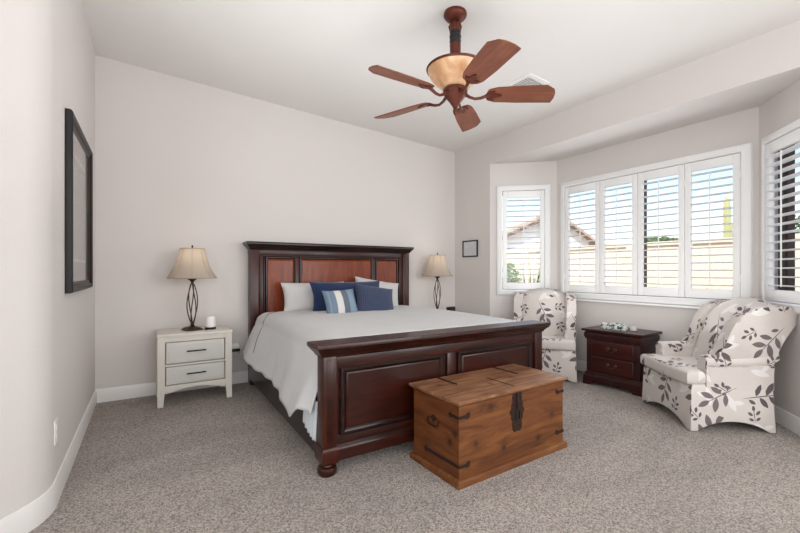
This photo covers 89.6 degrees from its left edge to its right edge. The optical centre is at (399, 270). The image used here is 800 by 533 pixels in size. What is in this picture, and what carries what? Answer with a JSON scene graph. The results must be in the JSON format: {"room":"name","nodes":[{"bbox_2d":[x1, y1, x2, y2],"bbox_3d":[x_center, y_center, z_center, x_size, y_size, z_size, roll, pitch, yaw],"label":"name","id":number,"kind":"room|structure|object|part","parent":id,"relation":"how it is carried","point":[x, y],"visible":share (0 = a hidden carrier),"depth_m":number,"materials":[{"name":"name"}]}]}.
{"room":"bedroom","nodes":[
{"label":"bedroom","id":0,"kind":"room"},
{"bbox_2d":[0,0,94,519],"bbox_3d":[-1.972,-0.465,0.945,0.911,3.190,5.129,0,0,-7],"label":"wall","id":1,"kind":"structure","parent":0,"point":[47,55],"depth_m":1.79,"materials":[{"name":"paint"}]},
{"bbox_2d":[0,390,96,532],"bbox_3d":[-1.899,1.073,0.956,0.794,0.115,5.138,0,0,-7],"label":"baseboard","id":2,"kind":"structure","parent":1,"relation":"attached to","point":[27,518],"depth_m":1.86,"materials":[{"name":"white paint"}]},
{"bbox_2d":[54,417,57,445],"bbox_3d":[-1.683,0.785,1.973,0.008,0.116,0.072,0,0,-32],"label":"wall outlet","id":3,"kind":"object","parent":1,"relation":"attached to","point":[56,419],"visible":1,"depth_m":1.96,"materials":[{"name":"white plastic"}]},
{"bbox_2d":[65,108,92,293],"bbox_3d":[-2.060,-0.382,2.604,0.034,1.010,0.950,0,0,-32],"label":"framed picture","id":4,"kind":"object","parent":1,"relation":"attached to","point":[78,153],"visible":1,"depth_m":2.53,"materials":[{"name":"black paint"}]},
{"bbox_2d":[73,154,84,260],"bbox_3d":[-2.069,-0.382,2.599,0.002,0.622,0.582,0,0,-32],"label":"print","id":5,"kind":"object","parent":4,"relation":"attached to","point":[78,170],"depth_m":2.57},
{"bbox_2d":[95,55,454,388],"bbox_3d":[-0.964,-0.369,4.563,4.253,2.998,0.140,0,0,-32],"label":"wall","id":6,"kind":"structure","parent":0,"point":[180,163],"depth_m":3.95,"materials":[{"name":"paint"}]},
{"bbox_2d":[95,371,247,402],"bbox_3d":[-0.923,1.073,4.497,3.973,0.115,0.014,0,0,-32],"label":"baseboard","id":7,"kind":"structure","parent":6,"relation":"attached to","point":[145,389],"depth_m":3.60,"materials":[{"name":"white paint"}]},
{"bbox_2d":[232,343,237,354],"bbox_3d":[-1.658,0.785,4.041,0.072,0.116,0.008,0,0,-32],"label":"wall outlet","id":8,"kind":"object","parent":6,"relation":"attached to","point":[234,344],"visible":0.33,"depth_m":4.04,"materials":[{"name":"white plastic"}]},
{"bbox_2d":[232,345,239,351],"bbox_3d":[-1.643,0.773,4.016,0.084,0.054,0.050,0,0,-32],"label":"power adapter","id":9,"kind":"object","parent":8,"relation":"attached to","point":[235,348],"visible":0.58,"depth_m":4.00,"materials":[{"name":"black plastic"}]},
{"bbox_2d":[29,370,799,532],"bbox_3d":[-0.445,1.190,0.901,8.600,0.120,7.200,0,0,-32],"label":"floor","id":10,"kind":"structure","parent":0,"point":[207,460],"depth_m":2.17,"materials":[{"name":"carpet"}]},
{"bbox_2d":[156,325,231,407],"bbox_3d":[-1.853,0.830,3.626,0.581,0.600,0.433,0,0,-32],"label":"nightstand","id":11,"kind":"object","parent":10,"relation":"on","point":[184,359],"visible":1,"depth_m":3.47,"materials":[{"name":"white paint"}]},
{"bbox_2d":[167,245,216,331],"bbox_3d":[-1.864,0.148,3.617,0.402,0.764,0.402,0,0,41],"label":"table lamp","id":12,"kind":"object","parent":11,"relation":"on","point":[192,264],"visible":1,"depth_m":3.53,"materials":[{"name":"beige fabric"}]},
{"bbox_3d":[-1.864,-0.069,3.617,0.393,0.262,0.393,0,0,41],"label":"lamp shade","id":13,"kind":"part","parent":12,"relation":"part of","materials":[{"name":"fabric"}]},
{"bbox_3d":[-1.864,-0.069,3.617,0.402,0.269,0.402,0,0,41],"label":"shade trim","id":14,"kind":"part","parent":12,"relation":"part of","materials":[{"name":"fabric"}]},
{"bbox_3d":[-1.866,0.288,3.615,0.093,0.364,0.092,0,0,41],"label":"cage stem","id":15,"kind":"part","parent":12,"relation":"part of","materials":[{"name":"brown metal"}]},
{"bbox_3d":[-1.764,0.690,3.486,0.451,0.178,0.042,0,0,-33],"label":"drawer","id":16,"kind":"part","parent":11,"relation":"part of","materials":[{"name":"white wood"}]},
{"bbox_3d":[-1.764,0.880,3.486,0.451,0.148,0.042,0,0,-33],"label":"drawer","id":17,"kind":"part","parent":11,"relation":"part of","materials":[{"name":"white wood"}]},
{"bbox_2d":[204,315,215,329],"bbox_3d":[-1.730,0.469,3.673,0.106,0.122,0.122,0,0,-32],"label":"candle","id":18,"kind":"object","parent":11,"relation":"on","point":[210,321],"visible":1,"depth_m":3.65,"materials":[{"name":"white wax"}]},
{"bbox_2d":[243,241,549,477],"bbox_3d":[-0.183,0.419,3.622,2.011,1.422,2.269,0,0,-32],"label":"bed","id":19,"kind":"object","parent":10,"relation":"on","point":[365,397],"visible":0.64,"depth_m":2.62,"materials":[{"name":"brown wood"}]},
{"bbox_3d":[-1.467,0.458,4.042,0.090,1.345,0.110,0,0,-32],"label":"headboard post","id":20,"kind":"part","parent":19,"relation":"part of","materials":[{"name":"brown wood"}]},
{"bbox_3d":[-1.228,0.313,4.154,0.318,0.928,0.024,0,0,-32],"label":"panel moulding","id":21,"kind":"part","parent":19,"relation":"part of","materials":[{"name":"wood"}]},
{"bbox_3d":[-1.229,0.313,4.156,0.296,0.886,0.014,0,0,-32],"label":"headboard panel","id":22,"kind":"part","parent":19,"relation":"part of","materials":[{"name":"brown wood"}]},
{"bbox_3d":[-0.956,0.945,3.135,0.030,0.230,1.980,0,0,-31],"label":"rail","id":23,"kind":"part","parent":19,"relation":"part of","materials":[{"name":"wood"}]},
{"bbox_2d":[303,401,316,441],"bbox_3d":[-0.526,0.830,2.365,0.028,0.270,0.200,0,0,-32],"label":"sheet","id":24,"kind":"object","parent":19,"relation":"hanging from","point":[310,421],"visible":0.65,"depth_m":2.33,"materials":[{"name":"white fabric"}]},
{"bbox_3d":[-0.407,0.767,2.247,0.100,0.594,0.117,0,0,-32],"label":"footboard post","id":25,"kind":"part","parent":19,"relation":"part of","materials":[{"name":"brown wood"}]},
{"bbox_3d":[-0.711,-0.255,4.516,1.960,0.075,0.192,0,0,-32],"label":"headboard crown","id":26,"kind":"part","parent":19,"relation":"part of","materials":[{"name":"wood"}]},
{"bbox_3d":[-0.693,0.313,4.487,0.878,0.928,0.024,0,0,-32],"label":"panel moulding","id":27,"kind":"part","parent":19,"relation":"part of","materials":[{"name":"wood"}]},
{"bbox_3d":[-0.695,0.313,4.490,0.856,0.886,0.014,0,0,-32],"label":"headboard panel","id":28,"kind":"part","parent":19,"relation":"part of","materials":[{"name":"brown wood"}]},
{"bbox_3d":[0.321,1.008,2.702,1.786,0.088,0.102,0,0,-32],"label":"footboard","id":29,"kind":"part","parent":19,"relation":"part of","materials":[{"name":"brown wood"}]},
{"bbox_3d":[-0.159,0.313,4.821,0.318,0.928,0.024,0,0,-32],"label":"panel moulding","id":30,"kind":"part","parent":19,"relation":"part of","materials":[{"name":"wood"}]},
{"bbox_3d":[-0.161,0.313,4.824,0.296,0.886,0.014,0,0,-32],"label":"headboard panel","id":31,"kind":"part","parent":19,"relation":"part of","materials":[{"name":"brown wood"}]},
{"bbox_3d":[-0.022,0.730,2.448,0.733,0.382,0.022,0,0,-32],"label":"panel moulding","id":32,"kind":"part","parent":19,"relation":"part of","materials":[{"name":"wood"}]},
{"bbox_3d":[-0.025,0.730,2.453,0.681,0.340,0.012,0,0,-32],"label":"footboard panel","id":33,"kind":"part","parent":19,"relation":"part of","materials":[{"name":"brown wood"}]},
{"bbox_3d":[0.046,0.458,4.987,0.090,1.345,0.110,0,0,-32],"label":"headboard post","id":34,"kind":"part","parent":19,"relation":"part of","materials":[{"name":"brown wood"}]},
{"bbox_3d":[0.321,0.435,2.702,1.890,0.075,0.174,0,0,-32],"label":"footboard crown","id":35,"kind":"part","parent":19,"relation":"part of","materials":[{"name":"brown wood"}]},
{"bbox_3d":[0.319,0.755,2.705,1.732,0.580,0.051,0,0,-32],"label":"footboard","id":36,"kind":"part","parent":19,"relation":"part of","materials":[{"name":"brown wood"}]},
{"bbox_3d":[0.335,0.727,2.680,1.642,0.497,0.020,0,0,-32],"label":"footboard rail","id":37,"kind":"part","parent":19,"relation":"part of","materials":[{"name":"brown wood"}]},
{"bbox_3d":[0.699,0.730,2.899,0.733,0.382,0.022,0,0,-32],"label":"panel moulding","id":38,"kind":"part","parent":19,"relation":"part of","materials":[{"name":"wood"}]},
{"bbox_3d":[0.697,0.730,2.903,0.681,0.340,0.012,0,0,-32],"label":"footboard panel","id":39,"kind":"part","parent":19,"relation":"part of","materials":[{"name":"brown wood"}]},
{"bbox_3d":[1.048,0.767,3.157,0.100,0.594,0.117,0,0,-32],"label":"footboard post","id":40,"kind":"part","parent":19,"relation":"part of","materials":[{"name":"brown wood"}]},
{"bbox_3d":[-0.210,0.770,3.601,1.660,0.200,1.950,0,0,-32],"label":"box spring","id":41,"kind":"object","parent":19,"relation":"on","visible":0},
{"bbox_3d":[-0.204,0.550,3.605,1.685,0.240,1.950,0,0,-32],"label":"mattress","id":42,"kind":"object","parent":41,"relation":"on","visible":0},
{"bbox_2d":[242,305,516,416],"bbox_3d":[-0.215,0.629,3.542,1.962,0.502,1.868,0,0,-32],"label":"coverlet","id":43,"kind":"object","parent":42,"relation":"on","point":[276,347],"visible":0.73,"depth_m":3.00,"materials":[{"name":"white fabric"}]},
{"bbox_2d":[280,281,343,310],"bbox_3d":[-0.878,0.268,4.179,0.704,0.308,0.196,0,0,-37],"label":"bed pillow","id":44,"kind":"object","parent":43,"relation":"on","point":[297,296],"visible":0.44,"depth_m":4.02,"materials":[{"name":"white fabric"}]},
{"bbox_2d":[322,289,357,313],"bbox_3d":[-0.548,0.298,3.737,0.335,0.258,0.160,0,0,-38],"label":"throw pillow","id":45,"kind":"object","parent":43,"relation":"on","point":[340,301],"visible":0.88,"depth_m":3.68,"materials":[{"name":"fabric"}]},
{"bbox_2d":[309,281,379,310],"bbox_3d":[-0.533,0.258,4.147,0.801,0.304,0.182,0,0,-33],"label":"throw pillow","id":46,"kind":"object","parent":43,"relation":"on","point":[317,288],"visible":0.39,"depth_m":4.00,"materials":[{"name":"blue fabric"}]},
{"bbox_2d":[355,283,393,310],"bbox_3d":[-0.246,0.295,3.998,0.457,0.348,0.200,0,0,-25],"label":"throw pillow","id":47,"kind":"object","parent":43,"relation":"on","point":[369,298],"visible":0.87,"depth_m":3.94,"materials":[{"name":"blue fabric"}]},
{"bbox_2d":[355,276,398,305],"bbox_3d":[-0.254,0.258,4.558,0.616,0.404,0.200,0,0,-28],"label":"bed pillow","id":48,"kind":"object","parent":43,"relation":"on","point":[387,285],"visible":0.27,"depth_m":4.58,"materials":[{"name":"white fabric"}]},
{"bbox_2d":[409,364,567,489],"bbox_3d":[0.566,0.902,2.514,0.933,0.456,0.448,0,0,-33],"label":"wooden chest","id":49,"kind":"object","parent":10,"relation":"on","point":[472,427],"visible":1,"depth_m":2.31,"materials":[{"name":"brown wood"}]},
{"bbox_3d":[0.183,0.841,2.273,0.018,0.066,0.105,0,0,-33],"label":"handle","id":50,"kind":"part","parent":49,"relation":"part of","materials":[{"name":"metal"}]},
{"bbox_3d":[0.566,0.693,2.514,0.933,0.030,0.448,0,0,-33],"label":"lid","id":51,"kind":"part","parent":49,"relation":"part of","materials":[{"name":"brown wood"}]},
{"bbox_3d":[0.685,0.815,2.344,0.128,0.238,0.013,0,0,-33],"label":"lock plate","id":52,"kind":"part","parent":49,"relation":"part of","materials":[{"name":"metal"}]},
{"bbox_2d":[514,288,576,382],"bbox_3d":[1.610,0.664,4.508,0.664,0.924,0.761,0,0,21],"label":"armchair","id":53,"kind":"object","parent":10,"relation":"on","point":[556,307],"visible":0.67,"depth_m":4.45,"materials":[{"name":"white fabric"}]},
{"bbox_3d":[1.654,0.531,4.635,0.580,0.658,0.406,0,0,21],"label":"backrest","id":54,"kind":"part","parent":53,"relation":"part of","materials":[{"name":"white fabric"}]},
{"bbox_2d":[542,334,575,350],"bbox_3d":[1.562,0.758,4.394,0.630,0.107,0.515,0,0,21],"label":"seat cushion","id":55,"kind":"object","parent":53,"relation":"on","point":[550,342],"depth_m":4.13,"materials":[{"name":"white fabric"}]},
{"bbox_3d":[1.849,0.704,4.396,0.120,0.252,0.445,0,0,21],"label":"arm","id":56,"kind":"part","parent":53,"relation":"part of","materials":[{"name":"white fabric"}]},
{"bbox_2d":[581,325,662,396],"bbox_3d":[2.164,0.853,3.953,0.412,0.555,0.577,0,0,-35],"label":"nightstand","id":57,"kind":"object","parent":10,"relation":"on","point":[613,356],"visible":0.94,"depth_m":3.81,"materials":[{"name":"brown wood"}]},
{"bbox_3d":[2.026,0.760,3.853,0.021,0.134,0.395,0,0,-35],"label":"drawer","id":58,"kind":"part","parent":57,"relation":"part of","materials":[{"name":"brown wood"}]},
{"bbox_3d":[2.026,0.916,3.853,0.021,0.142,0.395,0,0,-35],"label":"drawer","id":59,"kind":"part","parent":57,"relation":"part of","materials":[{"name":"brown wood"}]},
{"bbox_2d":[601,322,627,330],"bbox_3d":[2.115,0.543,3.975,0.070,0.064,0.230,0,0,-40],"label":"patterned box","id":60,"kind":"object","parent":57,"relation":"on","point":[605,325],"visible":1,"depth_m":3.94,"materials":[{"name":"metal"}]},
{"bbox_2d":[630,326,637,330],"bbox_3d":[2.248,0.555,3.875,0.060,0.040,0.050,0,0,-42],"label":"block","id":61,"kind":"object","parent":57,"relation":"on","point":[632,328],"visible":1,"depth_m":3.86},
{"bbox_2d":[640,297,797,432],"bbox_3d":[2.420,0.664,3.132,0.761,0.924,0.664,0,0,4],"label":"armchair","id":62,"kind":"object","parent":10,"relation":"on","point":[723,369],"visible":0.99,"depth_m":2.83,"materials":[{"name":"white fabric"}]},
{"bbox_2d":[640,354,705,384],"bbox_3d":[2.298,0.758,3.145,0.515,0.107,0.630,0,0,4],"label":"seat cushion","id":63,"kind":"object","parent":62,"relation":"on","point":[683,369],"depth_m":3.08,"materials":[{"name":"white fabric"}]},
{"bbox_3d":[2.421,0.704,3.405,0.445,0.252,0.120,0,0,4],"label":"arm","id":64,"kind":"part","parent":62,"relation":"part of","materials":[{"name":"white fabric"}]},
{"bbox_3d":[2.555,0.531,3.127,0.406,0.658,0.580,0,0,4],"label":"backrest","id":65,"kind":"part","parent":62,"relation":"part of","materials":[{"name":"white fabric"}]},
{"bbox_3d":[2.384,0.704,2.870,0.445,0.252,0.120,0,0,4],"label":"arm","id":66,"kind":"part","parent":62,"relation":"part of","materials":[{"name":"white fabric"}]},
{"bbox_3d":[0.480,0.830,5.101,0.581,0.600,0.433,0,0,-32],"label":"nightstand","id":67,"kind":"object","parent":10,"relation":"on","visible":0},
{"bbox_2d":[422,253,452,308],"bbox_3d":[0.474,0.148,5.119,0.402,0.764,0.402,0,0,6],"label":"table lamp","id":68,"kind":"object","parent":67,"relation":"on","point":[437,266],"visible":0.95,"depth_m":5.02,"materials":[{"name":"beige fabric"}]},
{"bbox_3d":[0.474,-0.069,5.119,0.393,0.262,0.393,0,0,6],"label":"lamp shade","id":69,"kind":"part","parent":68,"relation":"part of","materials":[{"name":"fabric"}]},
{"bbox_3d":[0.473,0.288,5.117,0.093,0.364,0.092,0,0,6],"label":"cage stem","id":70,"kind":"part","parent":68,"relation":"part of","materials":[{"name":"brown metal"}]},
{"bbox_2d":[446,306,454,310],"bbox_3d":[0.648,0.492,5.120,0.063,0.075,0.124,0,0,41],"label":"alarm clock","id":71,"kind":"object","parent":67,"relation":"on","point":[451,308],"visible":0.53,"depth_m":5.08,"materials":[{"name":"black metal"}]},
{"bbox_2d":[82,0,799,152],"bbox_3d":[-0.747,-1.943,0.712,7.887,0.637,7.200,0,0,-32],"label":"ceiling","id":72,"kind":"structure","parent":0,"point":[315,57],"depth_m":3.09,"materials":[{"name":"paint"}]},
{"bbox_2d":[368,6,554,131],"bbox_3d":[0.348,-1.391,2.677,1.252,0.694,1.277,0,0,-32],"label":"ceiling fan","id":73,"kind":"object","parent":72,"relation":"hanging from","point":[455,72],"visible":1,"depth_m":2.63,"materials":[{"name":"brown wood"}]},
{"bbox_3d":[0.012,-1.181,2.465,0.459,0.008,0.168,0,15,-34],"label":"blade","id":74,"kind":"part","parent":73,"relation":"part of","materials":[{"name":"brown wood"}]},
{"bbox_3d":[0.028,-1.181,2.975,0.459,0.008,0.168,0,15,38],"label":"blade","id":75,"kind":"part","parent":73,"relation":"part of","materials":[{"name":"brown wood"}]},
{"bbox_3d":[0.371,-1.286,2.708,0.374,0.137,0.374,0,0,-32],"label":"lamp shade","id":76,"kind":"part","parent":73,"relation":"part of","materials":[{"name":"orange glass"}]},
{"bbox_3d":[0.519,-1.181,3.117,0.168,0.008,0.459,-16,-5,19],"label":"blade","id":77,"kind":"part","parent":73,"relation":"part of","materials":[{"name":"brown wood"}]},
{"bbox_3d":[0.492,-1.181,2.291,0.168,0.008,0.459,16,-4,-15],"label":"blade","id":78,"kind":"part","parent":73,"relation":"part of","materials":[{"name":"brown wood"}]},
{"bbox_3d":[0.805,-1.181,2.694,0.459,0.008,0.168,0,-15,2],"label":"blade","id":79,"kind":"part","parent":73,"relation":"part of","materials":[{"name":"brown wood"}]},
{"bbox_2d":[505,73,549,85],"bbox_3d":[1.136,-1.666,3.599,0.280,0.026,0.280,0,0,-32],"label":"ceiling vent","id":80,"kind":"object","parent":72,"relation":"in","point":[528,79],"visible":0.6,"depth_m":3.54,"materials":[{"name":"white metal"}]},
{"bbox_2d":[490,161,556,319],"bbox_3d":[1.513,-0.098,4.986,0.787,2.455,0.140,0,0,10],"label":"wall","id":81,"kind":"structure","parent":0,"point":[545,172],"depth_m":4.94,"materials":[{"name":"paint"}]},
{"bbox_2d":[496,184,549,294],"bbox_3d":[1.499,-0.375,4.900,0.634,1.344,0.094,0,0,10],"label":"plantation shutter","id":82,"kind":"object","parent":81,"relation":"attached to","point":[542,191],"visible":0.95,"depth_m":4.88,"materials":[{"name":"white paint"}]},
{"bbox_3d":[1.499,-0.375,4.897,0.485,1.194,0.028,0,0,10],"label":"shutter panel","id":83,"kind":"part","parent":82,"relation":"part of","materials":[{"name":"white paint"}]},
{"bbox_3d":[1.492,-0.375,4.858,0.010,0.979,0.008,0,0,10],"label":"tilt rod","id":84,"kind":"part","parent":82,"relation":"part of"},
{"bbox_2d":[455,20,799,315],"bbox_3d":[1.776,-0.260,4.058,0.140,2.780,3.620,0,0,-32],"label":"wall","id":85,"kind":"structure","parent":0,"point":[772,56],"depth_m":3.78,"materials":[{"name":"paint"}]},
{"bbox_2d":[462,240,477,256],"bbox_3d":[0.917,-0.293,5.284,0.017,0.216,0.288,0,0,-32],"label":"framed picture","id":86,"kind":"object","parent":85,"relation":"attached to","point":[469,248],"visible":1,"depth_m":5.28,"materials":[{"name":"black paint"}]},
{"bbox_2d":[464,241,475,255],"bbox_3d":[0.921,-0.293,5.286,0.007,0.184,0.256,0,0,-32],"label":"print","id":87,"kind":"object","parent":86,"relation":"attached to","point":[469,246],"depth_m":5.28},
{"bbox_2d":[508,75,799,162],"bbox_3d":[2.286,-1.385,3.981,0.643,0.120,3.149,0,0,-32],"label":"ceiling","id":88,"kind":"structure","parent":0,"point":[752,98],"depth_m":3.57,"materials":[{"name":"paint"}]},
{"bbox_2d":[557,107,758,360],"bbox_3d":[2.448,-0.098,4.083,0.140,2.455,1.890,0,0,-32],"label":"wall","id":89,"kind":"structure","parent":0,"point":[742,127],"depth_m":3.89,"materials":[{"name":"paint"}]},
{"bbox_2d":[581,181,729,299],"bbox_3d":[2.486,-0.365,4.094,0.045,1.230,1.784,0,0,-32],"label":"window","id":90,"kind":"structure","parent":89,"relation":"in","point":[645,186],"depth_m":4.08,"materials":[{"name":"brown metal"}]},
{"bbox_2d":[560,142,752,308],"bbox_3d":[2.380,-0.355,4.028,0.094,1.384,1.810,0,0,-32],"label":"plantation shutter","id":91,"kind":"object","parent":90,"relation":"attached to","point":[740,157],"visible":0.99,"depth_m":3.80,"materials":[{"name":"white paint"}]},
{"bbox_3d":[2.020,-0.366,4.523,0.008,0.995,0.010,0,0,-32],"label":"tilt rod","id":92,"kind":"part","parent":91,"relation":"part of","materials":[{"name":"white paint"}]},
{"bbox_3d":[2.054,-0.366,4.544,0.028,1.211,0.425,0,0,-32],"label":"shutter panel","id":93,"kind":"part","parent":91,"relation":"part of","materials":[{"name":"white paint"}]},
{"bbox_3d":[2.239,-0.366,4.173,0.008,0.995,0.010,0,0,-32],"label":"tilt rod","id":94,"kind":"part","parent":91,"relation":"part of","materials":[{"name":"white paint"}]},
{"bbox_3d":[2.273,-0.366,4.194,0.028,1.211,0.390,0,0,-32],"label":"shutter panel","id":95,"kind":"part","parent":91,"relation":"part of","materials":[{"name":"white paint"}]},
{"bbox_3d":[2.375,0.327,4.025,0.045,0.021,1.810,0,0,-32],"label":"sill","id":96,"kind":"part","parent":91,"relation":"part of","materials":[{"name":"white paint"}]},
{"bbox_3d":[2.454,-0.366,3.828,0.008,0.995,0.010,0,0,-32],"label":"tilt rod","id":97,"kind":"part","parent":91,"relation":"part of","materials":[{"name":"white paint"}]},
{"bbox_3d":[2.488,-0.366,3.849,0.028,1.211,0.413,0,0,-32],"label":"shutter panel","id":98,"kind":"part","parent":91,"relation":"part of","materials":[{"name":"white paint"}]},
{"bbox_3d":[2.673,-0.366,3.478,0.008,0.995,0.010,0,0,-32],"label":"tilt rod","id":99,"kind":"part","parent":91,"relation":"part of","materials":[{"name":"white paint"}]},
{"bbox_3d":[2.707,-0.366,3.499,0.028,1.211,0.402,0,0,-32],"label":"shutter panel","id":100,"kind":"part","parent":91,"relation":"part of","materials":[{"name":"white paint"}]},
{"bbox_2d":[576,359,799,435],"bbox_3d":[2.777,1.073,2.861,0.597,0.115,6.710,0,0,-32],"label":"baseboard","id":101,"kind":"structure","parent":89,"relation":"attached to","point":[784,418],"depth_m":2.92,"materials":[{"name":"white paint"}]},
{"bbox_2d":[759,79,799,417],"bbox_3d":[2.850,-0.098,2.846,0.140,2.455,0.788,0,0,16],"label":"wall","id":102,"kind":"structure","parent":0,"point":[782,109],"depth_m":2.95,"materials":[{"name":"paint"}]},
{"bbox_2d":[778,142,798,290],"bbox_3d":[2.887,-0.375,2.838,0.045,1.210,0.624,0,0,16],"label":"window","id":103,"kind":"structure","parent":102,"relation":"in","point":[786,245],"depth_m":3.04,"materials":[{"name":"glass"}]},
{"bbox_2d":[761,119,799,313],"bbox_3d":[2.767,-0.375,2.871,0.094,1.344,0.634,0,0,16],"label":"plantation shutter","id":104,"kind":"object","parent":103,"relation":"attached to","point":[788,135],"visible":0.98,"depth_m":2.98,"materials":[{"name":"white paint"}]},
{"bbox_3d":[2.726,-0.375,2.883,0.008,0.978,0.010,0,0,16],"label":"tilt rod","id":105,"kind":"part","parent":104,"relation":"part of","materials":[{"name":"white paint"}]},
{"label":"outside","id":106,"kind":"structure","parent":0,"visible":0},
{"bbox_3d":[16.464,1.300,19.131,41.800,0.100,65.000,0,0,-32],"label":"yard","id":107,"kind":"structure","parent":106,"visible":0},
{"bbox_2d":[502,261,520,286],"bbox_3d":[2.036,0.534,7.593,0.566,1.491,0.590,0,0,-32],"label":"shrub","id":108,"kind":"object","parent":107,"relation":"on","point":[508,266],"visible":0.09,"depth_m":7.51,"materials":[{"name":"green plant"}]},
{"bbox_2d":[507,264,539,282],"bbox_3d":[2.073,0.542,6.377,1.108,1.416,0.971,0,0,0],"label":"ornamental grass","id":109,"kind":"object","parent":107,"relation":"on","point":[538,276],"depth_m":6.50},
{"bbox_2d":[502,217,594,250],"bbox_3d":[4.787,-0.650,20.475,7.150,3.801,7.650,0,0,0],"label":"house","id":110,"kind":"structure","parent":107,"relation":"on","point":[573,233],"depth_m":17.00,"materials":[{"name":"paint"}]},
{"bbox_2d":[502,233,799,290],"bbox_3d":[4.008,0.320,10.759,0.320,1.860,38.000,0,0,-32],"label":"wall","id":111,"kind":"structure","parent":107,"relation":"on","point":[728,258],"depth_m":8.38,"materials":[{"name":"paint"}]},
{"bbox_2d":[647,235,675,241],"bbox_3d":[13.300,-0.327,21.011,2.475,3.155,2.474,0,0,-32],"label":"tree","id":112,"kind":"object","parent":107,"relation":"on","point":[654,239],"visible":0.05,"depth_m":20.47,"materials":[{"name":"green plant"}]},
{"bbox_2d":[723,196,732,237],"bbox_3d":[11.494,-0.690,14.084,0.532,3.880,0.207,0,0,-32],"label":"saguaro cactus","id":113,"kind":"object","parent":107,"relation":"on","point":[725,204],"visible":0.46,"depth_m":13.94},
{"bbox_2d":[795,214,799,233],"bbox_3d":[11.252,-0.199,10.995,2.532,2.901,2.474,0,0,-32],"label":"tree","id":114,"kind":"object","parent":107,"relation":"on","point":[796,224],"visible":0.02,"depth_m":11.07,"materials":[{"name":"green plant"}]}
]}

